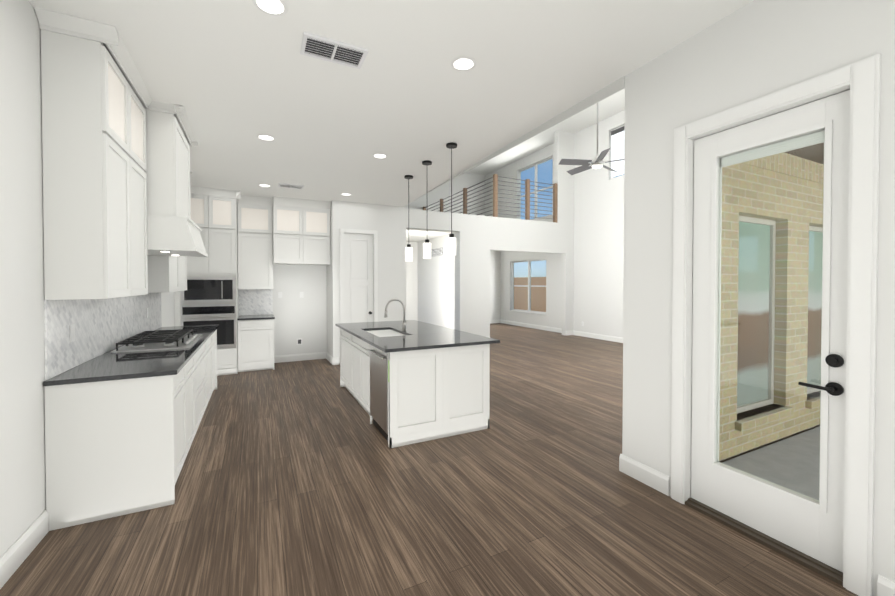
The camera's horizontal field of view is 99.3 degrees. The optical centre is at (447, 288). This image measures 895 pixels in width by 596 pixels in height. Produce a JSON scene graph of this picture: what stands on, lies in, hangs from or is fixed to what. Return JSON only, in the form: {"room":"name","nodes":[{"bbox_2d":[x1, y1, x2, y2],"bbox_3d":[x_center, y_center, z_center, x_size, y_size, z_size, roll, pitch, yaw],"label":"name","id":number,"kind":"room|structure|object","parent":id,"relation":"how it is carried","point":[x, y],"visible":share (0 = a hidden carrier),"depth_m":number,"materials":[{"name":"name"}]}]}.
{"room":"kitchen","nodes":[
{"label":"kitchen","id":0,"kind":"room"},
{"bbox_2d":[0,0,173,557],"bbox_3d":[-2.547,-0.171,2.345,0.150,3.280,9.500,0,1,-27],"label":"wall","id":1,"kind":"structure","parent":0,"point":[22,438],"depth_m":2.08,"materials":[{"name":"white paint"}]},
{"bbox_2d":[0,510,48,588],"bbox_3d":[-1.415,1.431,0.294,0.016,0.135,4.478,0,1,-27],"label":"baseboard","id":2,"kind":"structure","parent":1,"relation":"attached to","point":[15,555],"depth_m":2.05,"materials":[{"name":"white paint"}]},
{"bbox_2d":[41,20,161,299],"bbox_3d":[-2.473,-0.796,2.800,0.390,1.718,1.103,0,1,-27],"label":"upper cabinet","id":3,"kind":"object","parent":1,"relation":"attached to","point":[94,173],"depth_m":2.39,"materials":[{"name":"white paint"}]},
{"bbox_2d":[44,293,161,379],"bbox_3d":[-3.123,0.100,3.683,0.015,0.870,3.100,0,1,-27],"label":"backsplash","id":4,"kind":"structure","parent":1,"relation":"attached to","point":[77,332],"depth_m":2.90,"materials":[{"name":"tile"}]},
{"bbox_2d":[147,255,186,292],"bbox_3d":[-3.421,-0.771,4.584,0.296,1.617,1.200,0,1,-27],"label":"upper cabinet","id":5,"kind":"object","parent":1,"relation":"attached to","point":[167,273],"visible":0.25,"depth_m":4.12,"materials":[{"name":"white paint"}]},
{"bbox_2d":[145,108,207,256],"bbox_3d":[-2.790,-0.959,3.723,0.654,1.242,0.894,0,1,-27],"label":"range hood","id":6,"kind":"object","parent":1,"relation":"attached to","point":[173,229],"visible":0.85,"depth_m":3.40,"materials":[{"name":"white paint"}]},
{"bbox_2d":[166,103,197,146],"bbox_3d":[-2.612,-1.609,3.803,0.092,0.079,0.974,0,1,-27],"label":"crown molding","id":7,"kind":"structure","parent":6,"relation":"attached to","point":[179,110],"depth_m":3.58,"materials":[{"name":"white paint"}]},
{"bbox_2d":[239,211,331,355],"bbox_3d":[-3.325,-0.110,6.862,2.510,3.030,0.730,0,1,-27],"label":"wall","id":8,"kind":"structure","parent":0,"point":[307,318],"depth_m":7.34,"materials":[{"name":"white paint"}]},
{"bbox_2d":[237,205,272,288],"bbox_3d":[-3.437,-0.788,6.811,0.553,1.603,0.396,0,1,-27],"label":"upper cabinet","id":9,"kind":"object","parent":8,"relation":"attached to","point":[268,237],"depth_m":6.64,"materials":[{"name":"white paint"}]},
{"bbox_2d":[236,195,269,206],"bbox_3d":[-3.337,-1.525,6.601,0.553,0.177,0.050,0,1,-27],"label":"crown molding","id":10,"kind":"structure","parent":9,"relation":"attached to","point":[246,200],"depth_m":6.59,"materials":[{"name":"white paint"}]},
{"bbox_2d":[239,289,272,314],"bbox_3d":[-3.523,0.251,6.999,0.553,0.475,0.015,0,1,-27],"label":"backsplash","id":11,"kind":"structure","parent":8,"relation":"attached to","point":[255,301],"depth_m":7.00,"materials":[{"name":"tile"}]},
{"bbox_2d":[273,206,304,264],"bbox_3d":[-2.945,-1.021,6.987,0.486,1.148,0.516,0,1,-27],"label":"upper cabinet","id":12,"kind":"object","parent":8,"relation":"attached to","point":[288,223],"depth_m":6.77,"materials":[{"name":"white paint"}]},
{"bbox_2d":[270,196,330,210],"bbox_3d":[-2.601,-1.528,6.836,0.971,0.177,0.050,0,1,-27],"label":"crown molding","id":13,"kind":"structure","parent":12,"relation":"attached to","point":[275,201],"depth_m":6.81,"materials":[{"name":"white paint"}]},
{"bbox_2d":[278,292,303,344],"bbox_3d":[-2.988,0.580,7.272,0.450,1.020,0.015,0,1,-27],"label":"electrical outlets","id":14,"kind":"object","parent":8,"relation":"attached to","point":[299,341],"visible":1,"depth_m":7.34,"materials":[{"name":"white plastic"}]},
{"bbox_2d":[274,352,325,362],"bbox_3d":[-2.841,1.331,7.357,0.980,0.135,0.016,0,1,-27],"label":"baseboard","id":15,"kind":"structure","parent":8,"relation":"attached to","point":[317,355],"depth_m":7.34,"materials":[{"name":"white paint"}]},
{"bbox_2d":[305,209,330,264],"bbox_3d":[-2.510,-1.024,7.205,0.486,1.148,0.516,0,1,-27],"label":"upper cabinet","id":16,"kind":"object","parent":8,"relation":"attached to","point":[317,222],"depth_m":6.99,"materials":[{"name":"white paint"}]},
{"bbox_2d":[326,352,334,364],"bbox_3d":[-2.244,1.333,7.253,0.026,0.135,0.696,0,1,-27],"label":"baseboard","id":17,"kind":"structure","parent":8,"relation":"attached to","point":[332,360],"depth_m":7.12,"materials":[{"name":"white paint"}]},
{"bbox_2d":[331,200,405,363],"bbox_3d":[-1.485,-0.116,7.310,1.420,3.030,0.120,0,1,-27],"label":"wall","id":18,"kind":"structure","parent":0,"point":[387,223],"depth_m":7.34,"materials":[{"name":"white paint"}]},
{"bbox_2d":[344,233,372,322],"bbox_3d":[-1.673,0.170,7.175,0.554,2.392,0.100,0,1,-27],"label":"pantry door","id":19,"kind":"structure","parent":18,"relation":"in","point":[358,278],"depth_m":7.19,"materials":[{"name":"white paint"}]},
{"bbox_2d":[340,229,377,322],"bbox_3d":[-1.685,0.148,7.200,0.710,2.505,0.144,0,1,-27],"label":"door frame","id":20,"kind":"structure","parent":18,"relation":"attached to","point":[352,231],"depth_m":7.20,"materials":[{"name":"white paint"}]},
{"bbox_2d":[28,0,753,206],"bbox_3d":[-0.849,-1.690,3.287,4.050,0.328,9.700,0,1,-27],"label":"ceiling","id":21,"kind":"structure","parent":0,"point":[234,78],"depth_m":2.94,"materials":[{"name":"white paint"}]},
{"bbox_2d":[258,184,270,186],"bbox_3d":[-2.841,-1.598,5.905,0.190,0.003,0.190,0,1,-27],"label":"recessed light","id":22,"kind":"object","parent":21,"relation":"in","point":[265,185],"visible":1,"depth_m":5.90,"materials":[{"name":"white paint"}]},
{"bbox_2d":[256,134,275,140],"bbox_3d":[-1.952,-1.621,4.090,0.190,0.003,0.190,0,1,-27],"label":"recessed light","id":23,"kind":"object","parent":21,"relation":"in","point":[265,137],"visible":1,"depth_m":4.08,"materials":[{"name":"white paint"}]},
{"bbox_2d":[252,0,287,15],"bbox_3d":[-1.028,-1.644,2.207,0.190,0.003,0.190,0,1,-27],"label":"recessed light","id":24,"kind":"object","parent":21,"relation":"in","point":[275,7],"visible":1,"depth_m":2.22,"materials":[{"name":"white paint"}]},
{"bbox_2d":[278,183,303,188],"bbox_3d":[-2.451,-1.600,5.956,0.360,0.019,0.200,0,1,-27],"label":"ceiling vent","id":25,"kind":"object","parent":21,"relation":"in","point":[284,185],"visible":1,"depth_m":5.94,"materials":[{"name":"white metal"}]},
{"bbox_2d":[300,32,368,68],"bbox_3d":[-0.787,-1.642,2.640,0.420,0.020,0.240,0,1,-27],"label":"ceiling vent","id":26,"kind":"object","parent":21,"relation":"in","point":[328,49],"visible":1,"depth_m":2.63,"materials":[{"name":"white metal"}]},
{"bbox_2d":[372,153,387,157],"bbox_3d":[-0.830,-1.628,4.678,0.190,0.003,0.190,0,1,-27],"label":"recessed light","id":27,"kind":"object","parent":21,"relation":"in","point":[378,155],"visible":1,"depth_m":4.66,"materials":[{"name":"white paint"}]},
{"bbox_2d":[404,175,412,260],"bbox_3d":[-0.563,-1.015,5.539,0.132,1.237,0.132,0,1,-27],"label":"pendant light","id":28,"kind":"object","parent":21,"relation":"hanging from","point":[408,252],"visible":1,"depth_m":5.50,"materials":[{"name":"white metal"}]},
{"bbox_2d":[422,160,431,258],"bbox_3d":[-0.265,-1.014,4.936,0.132,1.254,0.132,0,1,-27],"label":"pendant light","id":29,"kind":"object","parent":21,"relation":"hanging from","point":[426,249],"visible":1,"depth_m":4.90,"materials":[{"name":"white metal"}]},
{"bbox_2d":[446,142,456,255],"bbox_3d":[0.048,-1.014,4.358,0.132,1.269,0.132,0,1,-27],"label":"pendant light","id":30,"kind":"object","parent":21,"relation":"hanging from","point":[451,245],"visible":1,"depth_m":4.34,"materials":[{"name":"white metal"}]},
{"bbox_2d":[451,56,475,70],"bbox_3d":[0.118,-1.652,2.803,0.190,0.003,0.190,0,1,-27],"label":"recessed light","id":31,"kind":"object","parent":21,"relation":"in","point":[463,63],"visible":1,"depth_m":2.79,"materials":[{"name":"white paint"}]},
{"bbox_2d":[427,76,624,192],"bbox_3d":[0.254,-1.745,5.256,0.012,0.275,5.070,0,1,-27],"label":"beam","id":32,"kind":"structure","parent":21,"relation":"attached to","point":[618,85],"depth_m":3.56,"materials":[{"name":"white paint"}]},
{"bbox_2d":[0,323,857,595],"bbox_3d":[0.539,1.466,6.798,9.640,0.120,14.650,0,1,-27],"label":"floor","id":33,"kind":"structure","parent":0,"point":[298,478],"depth_m":2.47,"materials":[{"name":"brown wood"}]},
{"bbox_2d":[43,361,190,530],"bbox_3d":[-2.268,1.022,2.692,0.636,0.884,0.579,0,1,-27],"label":"base cabinet","id":34,"kind":"object","parent":33,"relation":"on","point":[121,428],"depth_m":2.43,"materials":[{"name":"white paint"}]},
{"bbox_2d":[43,325,218,384],"bbox_3d":[-2.828,0.549,3.829,0.660,0.030,3.155,0,1,-27],"label":"countertop","id":35,"kind":"structure","parent":34,"relation":"on","point":[121,366],"depth_m":2.75,"materials":[{"name":"grey stone"}]},
{"bbox_2d":[111,329,202,352],"bbox_3d":[-2.791,0.495,3.737,0.555,0.078,0.950,0,1,-27],"label":"gas cooktop","id":36,"kind":"object","parent":35,"relation":"in","point":[162,340],"visible":1,"depth_m":3.51,"materials":[{"name":"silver metal"}]},
{"bbox_2d":[191,353,198,443],"bbox_3d":[-2.471,1.017,3.095,0.636,0.884,0.559,0,1,-27],"label":"base cabinet","id":37,"kind":"object","parent":33,"relation":"on","point":[194,360],"depth_m":3.45,"materials":[{"name":"white paint"}]},
{"bbox_2d":[199,345,210,424],"bbox_3d":[-2.798,1.007,3.747,0.636,0.884,1.018,0,1,-27],"label":"base cabinet","id":38,"kind":"object","parent":33,"relation":"on","point":[205,353],"depth_m":4.14,"materials":[{"name":"white paint"}]},
{"bbox_2d":[174,186,241,375],"bbox_3d":[-3.959,-0.101,6.363,0.921,3.026,0.746,0,1,-27],"label":"tall cabinet","id":39,"kind":"object","parent":33,"relation":"on","point":[209,295],"depth_m":6.14,"materials":[{"name":"white paint"}]},
{"bbox_2d":[207,333,214,394],"bbox_3d":[-3.147,0.998,4.444,0.636,0.884,0.659,0,1,-27],"label":"base cabinet","id":40,"kind":"object","parent":33,"relation":"on","point":[210,340],"depth_m":4.84,"materials":[{"name":"white paint"}]},
{"bbox_2d":[215,329,216,389],"bbox_3d":[-3.394,0.991,4.936,0.636,0.884,0.679,0,1,-27],"label":"base cabinet","id":41,"kind":"object","parent":33,"relation":"on","point":[215,329],"depth_m":5.31,"materials":[{"name":"white paint"}]},
{"bbox_2d":[237,314,274,371],"bbox_3d":[-3.369,0.951,6.715,0.565,0.914,0.671,0,1,-27],"label":"base cabinet","id":42,"kind":"object","parent":33,"relation":"on","point":[255,342],"visible":1,"depth_m":6.45,"materials":[{"name":"white paint"}]},
{"bbox_2d":[335,324,489,447],"bbox_3d":[-0.581,0.994,4.701,1.115,0.884,2.302,0,1,-27],"label":"kitchen island","id":43,"kind":"object","parent":33,"relation":"on","point":[416,381],"depth_m":3.72,"materials":[{"name":"white paint"}]},
{"bbox_2d":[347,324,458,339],"bbox_3d":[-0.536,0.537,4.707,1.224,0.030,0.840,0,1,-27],"label":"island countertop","id":44,"kind":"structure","parent":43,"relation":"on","point":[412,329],"depth_m":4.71,"materials":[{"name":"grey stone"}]},
{"bbox_2d":[384,299,405,330],"bbox_3d":[-0.645,0.323,4.669,0.282,0.398,0.096,0,1,-27],"label":"faucet","id":45,"kind":"object","parent":44,"relation":"on","point":[403,322],"visible":1,"depth_m":4.68,"materials":[{"name":"silver metal"}]},
{"bbox_2d":[363,332,498,351],"bbox_3d":[-0.176,0.547,3.990,1.224,0.030,0.765,0,1,-27],"label":"island countertop","id":46,"kind":"structure","parent":43,"relation":"on","point":[429,339],"depth_m":3.84,"materials":[{"name":"grey stone"}]},
{"bbox_2d":[406,228,456,329],"bbox_3d":[-0.762,-0.146,10.486,2.600,3.000,2.750,0,1,-27],"label":"wall","id":47,"kind":"structure","parent":0,"point":[431,290],"depth_m":10.64,"materials":[{"name":"white paint"}]},
{"bbox_2d":[432,248,442,256],"bbox_3d":[-0.285,-0.996,10.461,0.015,0.200,0.700,0,1,-27],"label":"air vent","id":48,"kind":"object","parent":47,"relation":"in","point":[437,252],"visible":1,"depth_m":10.42,"materials":[{"name":"grey metal"}]},
{"bbox_2d":[406,173,484,215],"bbox_3d":[-1.062,-3.196,14.040,5.650,2.600,0.150,0,1,-27],"label":"wall","id":49,"kind":"structure","parent":0,"point":[459,184],"depth_m":14.66,"materials":[{"name":"white paint"}]},
{"bbox_2d":[406,130,573,336],"bbox_3d":[1.143,-1.536,9.800,5.530,5.800,0.150,0,1,-27],"label":"wall","id":50,"kind":"structure","parent":0,"point":[479,237],"depth_m":9.75,"materials":[{"name":"white paint"}]},
{"bbox_2d":[490,250,499,319],"bbox_3d":[0.673,-0.191,13.723,2.870,3.000,0.150,0,1,-27],"label":"wall","id":51,"kind":"structure","parent":0,"point":[494,255],"depth_m":14.19,"materials":[{"name":"white paint"}]},
{"bbox_2d":[490,319,499,323],"bbox_3d":[0.693,1.242,13.660,2.830,0.135,0.016,0,1,-27],"label":"baseboard","id":52,"kind":"structure","parent":51,"relation":"attached to","point":[498,320],"depth_m":14.20,"materials":[{"name":"white paint"}]},
{"bbox_2d":[466,89,624,175],"bbox_3d":[1.469,-4.526,9.042,5.890,0.200,11.320,0,1,-27],"label":"ceiling","id":53,"kind":"structure","parent":0,"point":[611,105],"depth_m":10.71,"materials":[{"name":"white paint"}]},
{"bbox_2d":[559,103,623,174],"bbox_3d":[2.555,-3.233,6.554,1.315,2.314,1.258,0,1,-27],"label":"ceiling fan","id":54,"kind":"object","parent":53,"relation":"hanging from","point":[597,162],"visible":0.85,"depth_m":6.50,"materials":[{"name":"silver metal"}]},
{"bbox_2d":[485,110,624,337],"bbox_3d":[4.034,-1.544,10.371,0.150,5.800,11.320,0,1,-27],"label":"wall","id":55,"kind":"structure","parent":0,"point":[598,245],"depth_m":10.53,"materials":[{"name":"white paint"}]},
{"bbox_2d":[509,259,546,314],"bbox_3d":[2.740,-0.067,12.921,0.165,1.783,1.980,0,1,-27],"label":"dining room window","id":56,"kind":"structure","parent":55,"relation":"in","point":[529,286],"depth_m":12.94,"materials":[{"name":"white paint"}]},
{"bbox_2d":[500,319,569,334],"bbox_3d":[2.778,1.255,12.729,0.016,0.135,3.550,0,1,-27],"label":"baseboard","id":57,"kind":"structure","parent":55,"relation":"attached to","point":[553,329],"depth_m":12.51,"materials":[{"name":"white paint"}]},
{"bbox_2d":[519,156,552,219],"bbox_3d":[2.935,-3.201,12.605,0.060,1.846,1.796,0,1,-27],"label":"window","id":58,"kind":"structure","parent":55,"relation":"in","point":[536,165],"depth_m":12.58,"materials":[{"name":"white paint"}]},
{"bbox_2d":[573,330,622,342],"bbox_3d":[5.014,1.318,8.274,0.016,0.135,6.120,0,1,-27],"label":"baseboard","id":59,"kind":"structure","parent":55,"relation":"attached to","point":[579,333],"depth_m":10.16,"materials":[{"name":"white paint"}]},
{"bbox_2d":[622,0,894,595],"bbox_3d":[2.232,-0.159,1.515,0.150,3.280,3.430,0,1,-27],"label":"wall","id":60,"kind":"structure","parent":0,"point":[753,50],"depth_m":2.39,"materials":[{"name":"white paint"}]},
{"bbox_2d":[619,454,669,495],"bbox_3d":[1.473,1.394,2.866,0.016,0.135,0.406,0,1,-27],"label":"baseboard","id":61,"kind":"structure","parent":60,"relation":"attached to","point":[649,476],"depth_m":2.84,"materials":[{"name":"white paint"}]},
{"bbox_2d":[685,497,842,585],"bbox_3d":[1.876,1.454,2.276,0.205,0.032,0.780,0,1,-27],"label":"door threshold sill","id":62,"kind":"structure","parent":60,"relation":"attached to","point":[814,565],"depth_m":2.17,"materials":[{"name":"brown wood"}]},
{"bbox_2d":[691,90,849,571],"bbox_3d":[1.831,0.221,2.237,0.104,2.430,0.770,0,1,-27],"label":"exterior door","id":63,"kind":"structure","parent":60,"relation":"in","point":[808,525],"depth_m":2.16,"materials":[{"name":"white paint"}]},
{"bbox_2d":[671,53,880,595],"bbox_3d":[1.854,0.188,2.248,0.174,2.565,0.970,0,1,-27],"label":"door frame","id":64,"kind":"structure","parent":60,"relation":"attached to","point":[860,81],"depth_m":1.85,"materials":[{"name":"white paint"}]},
{"bbox_2d":[877,575,894,595],"bbox_3d":[2.472,1.423,0.874,0.016,0.135,2.030,0,1,-27],"label":"baseboard","id":65,"kind":"structure","parent":60,"relation":"attached to","point":[885,586],"depth_m":1.76,"materials":[{"name":"white paint"}]},
{"bbox_2d":[719,153,823,462],"bbox_3d":[4.127,-1.381,4.121,5.590,5.950,0.160,0,1,-27],"label":"brick wall","id":66,"kind":"structure","parent":0,"point":[810,416],"depth_m":3.65,"materials":[{"name":"beige brick"}]},
{"bbox_3d":[4.062,-1.458,4.250,5.590,5.800,0.150,0,1,-27],"label":"wall","id":67,"kind":"structure","parent":0,"visible":0},
{"bbox_2d":[737,216,775,413],"bbox_3d":[2.856,0.241,3.612,0.856,1.816,0.060,0,1,-27],"label":"window","id":68,"kind":"structure","parent":67,"relation":"in","point":[768,312],"depth_m":3.67,"materials":[{"name":"clear glass"}]},
{"bbox_2d":[807,226,822,393],"bbox_3d":[3.991,0.233,4.182,0.796,1.816,0.060,0,1,-27],"label":"window","id":69,"kind":"structure","parent":67,"relation":"in","point":[818,236],"depth_m":4.22,"materials":[{"name":"clear glass"}]},
{"label":"outside","id":70,"kind":"structure","parent":0,"visible":0},
{"bbox_2d":[722,426,819,498],"bbox_3d":[7.427,1.563,1.376,8.989,0.120,7.879,0,1,-27],"label":"floor","id":71,"kind":"structure","parent":70,"point":[787,449],"depth_m":3.23,"materials":[{"name":"concrete"}]},
{"bbox_2d":[785,142,823,164],"bbox_3d":[6.643,-1.361,2.899,8.989,0.155,4.379,0,1,-27],"label":"ceiling","id":72,"kind":"structure","parent":70,"point":[816,147],"depth_m":3.62,"materials":[{"name":"brown"}]},
{"bbox_3d":[5.589,1.465,15.065,36.000,0.050,38.000,0,1,-27],"label":"ground","id":73,"kind":"structure","parent":70,"visible":0},
{"bbox_2d":[514,277,545,311],"bbox_3d":[1.682,0.558,10.239,8.700,1.900,33.100,0,1,-27],"label":"fence","id":74,"kind":"object","parent":73,"relation":"on","point":[524,298],"depth_m":16.01,"materials":[{"name":"beige wood"}]},
{"bbox_3d":[4.471,-3.458,9.540,0.060,1.286,0.846,0,1,-27],"label":"living room window","id":75,"kind":"structure","parent":0,"visible":0},
{"bbox_2d":[611,126,624,177],"bbox_3d":[4.409,-3.457,9.509,0.030,1.190,0.750,0,1,-27],"label":"window blind","id":76,"kind":"object","parent":75,"relation":"attached to","point":[617,144],"visible":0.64,"depth_m":9.67,"materials":[{"name":"white fabric"}]},
{"bbox_3d":[0.034,-1.767,12.009,5.530,0.200,4.800,0,1,-27],"label":"ceiling","id":77,"kind":"structure","parent":0,"visible":0},
{"bbox_2d":[423,174,557,222],"bbox_3d":[1.098,-2.422,12.343,2.110,1.100,4.730,0,1,-27],"label":"loft railing","id":78,"kind":"object","parent":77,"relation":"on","point":[495,193],"visible":0.69,"depth_m":10.34,"materials":[{"name":"brown wood"}]}
]}

